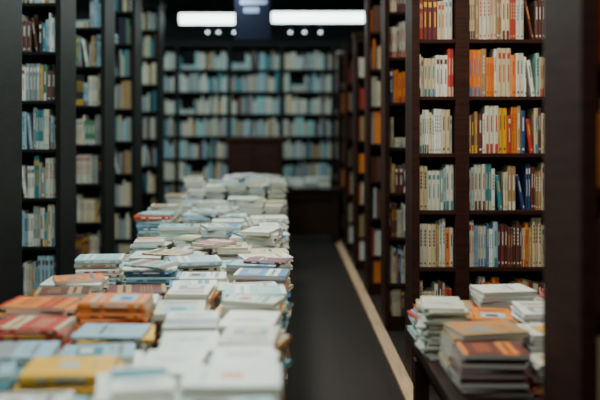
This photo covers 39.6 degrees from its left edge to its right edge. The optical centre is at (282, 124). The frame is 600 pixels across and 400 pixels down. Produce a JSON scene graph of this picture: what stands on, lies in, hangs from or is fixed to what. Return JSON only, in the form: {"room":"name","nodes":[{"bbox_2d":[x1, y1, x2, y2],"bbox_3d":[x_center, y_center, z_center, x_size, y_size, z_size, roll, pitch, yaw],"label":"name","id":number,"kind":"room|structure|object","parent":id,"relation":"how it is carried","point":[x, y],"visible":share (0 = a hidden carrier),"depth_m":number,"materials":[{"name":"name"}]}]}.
{"room":"bookshop","nodes":[
{"label":"bookshop","id":0,"kind":"room"},
{"bbox_2d":[161,0,363,13],"bbox_3d":[-0.350,-1.750,5.625,5.900,0.100,14.450,0,0,0],"label":"ceiling","id":1,"kind":"structure","parent":0,"point":[171,6],"depth_m":11.85,"materials":[{"name":"metal"}]},
{"bbox_2d":[178,0,234,24],"bbox_3d":[-0.970,-1.520,11.043,0.820,0.360,0.155,0,0,0],"label":"fluorescent light","id":2,"kind":"object","parent":1,"relation":"attached to","point":[184,18],"visible":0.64,"depth_m":10.98,"materials":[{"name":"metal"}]},
{"bbox_2d":[179,14,234,23],"bbox_3d":[-0.970,-1.405,11.031,0.792,0.126,0.133,0,0,0],"label":"diffuser","id":3,"kind":"object","parent":2,"relation":"attached to","point":[183,18],"depth_m":10.97,"materials":[{"name":"white plastic"}]},
{"bbox_2d":[205,3,209,32],"bbox_3d":[-1.050,-1.490,11.600,0.070,0.420,0.070,0,0,0],"label":"spotlight","id":4,"kind":"object","parent":1,"relation":"hanging from","point":[207,29],"visible":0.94,"depth_m":11.58,"materials":[{"name":"metal"}]},
{"bbox_2d":[216,3,220,32],"bbox_3d":[-0.900,-1.490,11.600,0.070,0.420,0.070,0,0,0],"label":"spotlight","id":5,"kind":"object","parent":1,"relation":"hanging from","point":[218,29],"visible":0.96,"depth_m":11.58,"materials":[{"name":"metal"}]},
{"bbox_2d":[232,3,234,32],"bbox_3d":[-0.680,-1.490,11.600,0.070,0.420,0.070,0,0,0],"label":"spotlight","id":6,"kind":"object","parent":1,"relation":"hanging from","point":[233,26],"visible":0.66,"depth_m":11.58,"materials":[{"name":"metal"}]},
{"bbox_2d":[235,0,269,39],"bbox_3d":[-0.330,-1.310,8.998,0.380,0.780,0.043,0,0,0],"label":"hanging sign","id":7,"kind":"object","parent":1,"relation":"hanging from","point":[252,17],"visible":1,"depth_m":8.98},
{"bbox_2d":[288,23,292,32],"bbox_3d":[0.100,-1.490,11.600,0.070,0.420,0.070,0,0,0],"label":"spotlight","id":8,"kind":"object","parent":1,"relation":"hanging from","point":[290,30],"visible":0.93,"depth_m":11.58,"materials":[{"name":"metal"}]},
{"bbox_2d":[302,3,306,32],"bbox_3d":[0.300,-1.490,11.600,0.070,0.420,0.070,0,0,0],"label":"spotlight","id":9,"kind":"object","parent":1,"relation":"hanging from","point":[304,28],"visible":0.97,"depth_m":11.58,"materials":[{"name":"metal"}]},
{"bbox_2d":[271,0,363,22],"bbox_3d":[0.495,-1.530,11.043,1.310,0.340,0.155,0,0,0],"label":"fluorescent light","id":10,"kind":"object","parent":1,"relation":"attached to","point":[277,16],"visible":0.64,"depth_m":10.98,"materials":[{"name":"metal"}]},
{"bbox_2d":[272,12,363,22],"bbox_3d":[0.495,-1.425,11.031,1.282,0.126,0.133,0,0,0],"label":"diffuser","id":11,"kind":"object","parent":10,"relation":"attached to","point":[277,17],"depth_m":10.98,"materials":[{"name":"white plastic"}]},
{"bbox_2d":[318,3,322,32],"bbox_3d":[0.520,-1.490,11.600,0.070,0.420,0.070,0,0,0],"label":"spotlight","id":12,"kind":"object","parent":1,"relation":"hanging from","point":[320,29],"visible":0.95,"depth_m":11.58,"materials":[{"name":"metal"}]},
{"bbox_2d":[164,14,363,39],"bbox_3d":[-0.350,-0.100,12.800,5.900,3.200,0.100,0,0,0],"label":"wall","id":13,"kind":"structure","parent":0,"point":[173,30],"depth_m":12.75,"materials":[{"name":"paint"}]},
{"bbox_2d":[286,236,439,399],"bbox_3d":[-0.350,1.550,5.625,5.900,0.100,14.450,0,0,0],"label":"floor","id":14,"kind":"structure","parent":0,"point":[336,352],"depth_m":5.91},
{"bbox_2d":[0,0,21,311],"bbox_3d":[-2.340,-0.010,4.580,1.704,3.020,0.450,0,0,0],"label":"bookcase","id":15,"kind":"object","parent":14,"relation":"on","point":[10,10],"visible":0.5,"depth_m":4.59,"materials":[{"name":"brown wood"}]},
{"bbox_2d":[22,0,75,295],"bbox_3d":[-2.340,-0.010,5.830,1.704,3.020,0.450,0,0,0],"label":"bookcase","id":16,"kind":"object","parent":14,"relation":"on","point":[63,59],"visible":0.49,"depth_m":5.77,"materials":[{"name":"brown wood"}]},
{"bbox_2d":[22,0,55,295],"bbox_3d":[-2.337,0.010,5.830,1.598,2.778,0.361,0,0,0],"label":"books","id":17,"kind":"object","parent":16,"relation":"in","point":[38,80],"visible":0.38,"depth_m":5.66,"materials":[{"name":"paper"}]},
{"bbox_2d":[76,0,114,253],"bbox_3d":[-2.340,-0.010,7.230,1.704,3.020,0.450,0,0,0],"label":"bookcase","id":18,"kind":"object","parent":14,"relation":"on","point":[106,149],"visible":0.23,"depth_m":7.22,"materials":[{"name":"brown wood"}]},
{"bbox_2d":[76,0,100,257],"bbox_3d":[-2.337,0.010,7.230,1.598,2.778,0.361,0,0,0],"label":"books","id":19,"kind":"object","parent":18,"relation":"in","point":[88,88],"visible":0.16,"depth_m":7.06,"materials":[{"name":"paper"}]},
{"bbox_2d":[115,0,141,243],"bbox_3d":[-2.340,-0.010,8.660,1.704,3.020,0.450,0,0,0],"label":"bookcase","id":20,"kind":"object","parent":14,"relation":"on","point":[135,15],"visible":0.18,"depth_m":8.59,"materials":[{"name":"brown wood"}]},
{"bbox_2d":[115,0,131,253],"bbox_3d":[-2.337,0.011,8.660,1.598,2.777,0.360,0,0,0],"label":"books","id":21,"kind":"object","parent":20,"relation":"in","point":[123,93],"visible":0.15,"depth_m":8.49,"materials":[{"name":"paper"}]},
{"bbox_2d":[142,0,164,211],"bbox_3d":[-2.340,-0.010,10.310,1.704,3.020,0.450,0,0,0],"label":"bookcase","id":22,"kind":"object","parent":14,"relation":"on","point":[152,6],"visible":0.18,"depth_m":10.20,"materials":[{"name":"brown wood"}]},
{"bbox_2d":[142,12,155,204],"bbox_3d":[-2.337,0.010,10.310,1.598,2.777,0.360,0,0,0],"label":"books","id":23,"kind":"object","parent":22,"relation":"in","point":[148,20],"visible":0.09,"depth_m":10.14,"materials":[{"name":"paper"}]},
{"bbox_2d":[151,331,285,399],"bbox_3d":[-0.485,1.150,2.450,0.990,0.700,2.300,0,0,0],"label":"display table","id":24,"kind":"object","parent":14,"relation":"on","point":[154,346],"visible":0.02,"depth_m":2.66,"materials":[{"name":"brown wood"}]},
{"bbox_2d":[0,273,291,399],"bbox_3d":[-0.482,0.903,2.492,1.093,0.583,2.280,0,0,0],"label":"pile","id":25,"kind":"object","parent":24,"relation":"on","point":[73,339],"visible":1,"depth_m":2.59,"materials":[{"name":"white paper"}]},
{"bbox_2d":[225,137,283,177],"bbox_3d":[-0.300,0.815,8.970,0.620,1.370,0.520,0,0,0],"label":"cabinet","id":26,"kind":"object","parent":14,"relation":"on","point":[256,155],"visible":0.31,"depth_m":8.73,"materials":[{"name":"red wood"}]},
{"bbox_2d":[164,40,352,203],"bbox_3d":[-0.412,0.120,12.518,5.499,2.760,0.365,0,0,0],"label":"bookcase","id":27,"kind":"object","parent":14,"relation":"on","point":[235,50],"visible":0.25,"depth_m":12.63,"materials":[{"name":"brown wood"}]},
{"bbox_2d":[164,50,343,202],"bbox_3d":[-0.412,0.144,12.478,5.368,2.509,0.195,0,0,0],"label":"books","id":28,"kind":"object","parent":27,"relation":"on","point":[260,82],"visible":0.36,"depth_m":12.39,"materials":[{"name":"paper"}]},
{"bbox_2d":[284,185,341,243],"bbox_3d":[0.220,1.150,10.750,1.040,0.700,0.600,0,0,0],"label":"display table","id":29,"kind":"object","parent":14,"relation":"on","point":[310,211],"visible":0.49,"depth_m":10.53,"materials":[{"name":"brown wood"}]},
{"bbox_2d":[283,177,330,188],"bbox_3d":[0.158,0.738,10.726,0.902,0.122,0.540,0,0,0],"label":"pile","id":30,"kind":"object","parent":29,"relation":"on","point":[310,182],"visible":0.53,"depth_m":10.54,"materials":[{"name":"white paper"}]},
{"bbox_2d":[336,53,343,236],"bbox_3d":[1.611,0.270,11.273,1.761,2.460,0.275,0,0,0],"label":"bookcase","id":31,"kind":"object","parent":14,"relation":"on","point":[340,56],"visible":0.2,"depth_m":11.15,"materials":[{"name":"red wood"}]},
{"bbox_2d":[341,83,343,228],"bbox_3d":[1.608,0.320,11.277,1.658,2.158,0.195,0,0,0],"label":"books","id":32,"kind":"object","parent":31,"relation":"in","point":[342,84],"visible":0.02,"depth_m":11.19,"materials":[{"name":"brown paper"}]},
{"bbox_2d":[343,44,352,250],"bbox_3d":[1.611,0.270,10.023,1.761,2.460,0.275,0,0,0],"label":"bookcase","id":33,"kind":"object","parent":14,"relation":"on","point":[348,48],"visible":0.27,"depth_m":9.90,"materials":[{"name":"red wood"}]},
{"bbox_2d":[348,61,352,241],"bbox_3d":[1.608,0.309,10.027,1.658,2.180,0.195,0,0,0],"label":"books","id":34,"kind":"object","parent":33,"relation":"in","point":[350,70],"visible":0.02,"depth_m":9.94,"materials":[{"name":"paper"}]},
{"bbox_2d":[352,32,363,269],"bbox_3d":[1.611,0.270,8.723,1.761,2.460,0.275,0,0,0],"label":"bookcase","id":35,"kind":"object","parent":14,"relation":"on","point":[358,37],"visible":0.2,"depth_m":8.61,"materials":[{"name":"red wood"}]},
{"bbox_2d":[358,58,363,259],"bbox_3d":[1.608,0.310,8.727,1.658,2.178,0.194,0,0,0],"label":"books","id":36,"kind":"object","parent":35,"relation":"in","point":[360,60],"visible":0.02,"depth_m":8.64,"materials":[{"name":"paper"}]},
{"bbox_2d":[364,0,380,294],"bbox_3d":[1.611,-0.010,7.473,1.761,3.020,0.275,0,0,0],"label":"bookcase","id":37,"kind":"object","parent":14,"relation":"on","point":[370,149],"visible":0.17,"depth_m":7.36,"materials":[{"name":"red wood"}]},
{"bbox_2d":[371,6,380,282],"bbox_3d":[1.608,0.012,7.477,1.658,2.774,0.195,0,0,0],"label":"books","id":38,"kind":"object","parent":37,"relation":"in","point":[376,10],"visible":0.03,"depth_m":7.39,"materials":[{"name":"paper"}]},
{"bbox_2d":[336,238,412,399],"bbox_3d":[0.704,1.490,7.000,0.077,0.020,10.000,0,0,0],"label":"trim","id":39,"kind":"structure","parent":14,"relation":"on","point":[405,384],"depth_m":5.88,"materials":[{"name":"brown wood"}]},
{"bbox_2d":[381,0,404,330],"bbox_3d":[1.611,-0.010,6.192,1.761,3.020,0.275,0,0,0],"label":"bookcase","id":40,"kind":"object","parent":14,"relation":"on","point":[396,110],"visible":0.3,"depth_m":6.16,"materials":[{"name":"red wood"}]},
{"bbox_2d":[389,0,404,315],"bbox_3d":[1.608,0.011,6.197,1.658,2.777,0.195,0,0,0],"label":"books","id":41,"kind":"object","parent":40,"relation":"in","point":[397,33],"visible":0.08,"depth_m":6.11,"materials":[{"name":"paper"}]},
{"bbox_2d":[405,0,542,384],"bbox_3d":[1.611,-0.010,4.923,1.761,3.020,0.275,0,0,0],"label":"bookcase","id":42,"kind":"object","parent":14,"relation":"on","point":[457,277],"visible":0.35,"depth_m":4.81,"materials":[{"name":"red wood"}]},
{"bbox_2d":[420,0,542,301],"bbox_3d":[1.615,0.010,4.926,1.645,2.778,0.194,0,0,0],"label":"books","id":43,"kind":"object","parent":42,"relation":"in","point":[513,243],"visible":0.51,"depth_m":4.84,"materials":[{"name":"paper"}]},
{"bbox_2d":[405,325,542,399],"bbox_3d":[0.915,1.185,3.100,0.770,0.630,1.040,0,0,0],"label":"side table","id":44,"kind":"object","parent":14,"relation":"on","point":[425,370],"visible":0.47,"depth_m":3.02,"materials":[{"name":"brown wood"}]},
{"bbox_2d":[407,284,542,396],"bbox_3d":[0.909,0.772,3.108,0.824,0.195,0.923,0,0,0],"label":"pile","id":45,"kind":"object","parent":44,"relation":"on","point":[491,345],"visible":0.66,"depth_m":2.93,"materials":[{"name":"paper"}]},
{"bbox_2d":[543,0,599,399],"bbox_3d":[1.630,-0.010,2.333,1.724,3.020,0.335,0,0,0],"label":"bookcase","id":46,"kind":"object","parent":14,"relation":"on","point":[571,66],"visible":1,"depth_m":2.26,"materials":[{"name":"red wood"}]},
{"bbox_2d":[598,0,599,399],"bbox_3d":[1.633,0.011,2.308,1.608,2.775,0.195,0,0,0],"label":"books","id":47,"kind":"object","parent":46,"relation":"in","point":[598,0],"visible":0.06,"depth_m":2.22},
{"bbox_3d":[-0.485,1.150,4.770,0.990,0.700,2.320,0,0,0],"label":"display table","id":48,"kind":"object","parent":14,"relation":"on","visible":0},
{"bbox_2d":[74,211,293,383],"bbox_3d":[-0.452,0.892,4.700,1.109,0.604,2.253,0,0,0],"label":"pile","id":49,"kind":"object","parent":48,"relation":"on","point":[163,251],"visible":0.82,"depth_m":4.20,"materials":[{"name":"white paper"}]},
{"bbox_3d":[-0.485,1.150,7.095,0.990,0.700,2.310,0,0,0],"label":"display table","id":50,"kind":"object","parent":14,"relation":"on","visible":0},
{"bbox_2d":[148,173,287,249],"bbox_3d":[-0.495,0.832,7.102,1.094,0.725,2.348,0,0,0],"label":"pile","id":51,"kind":"object","parent":50,"relation":"on","point":[238,195],"visible":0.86,"depth_m":7.22,"materials":[{"name":"white paper"}]}
]}

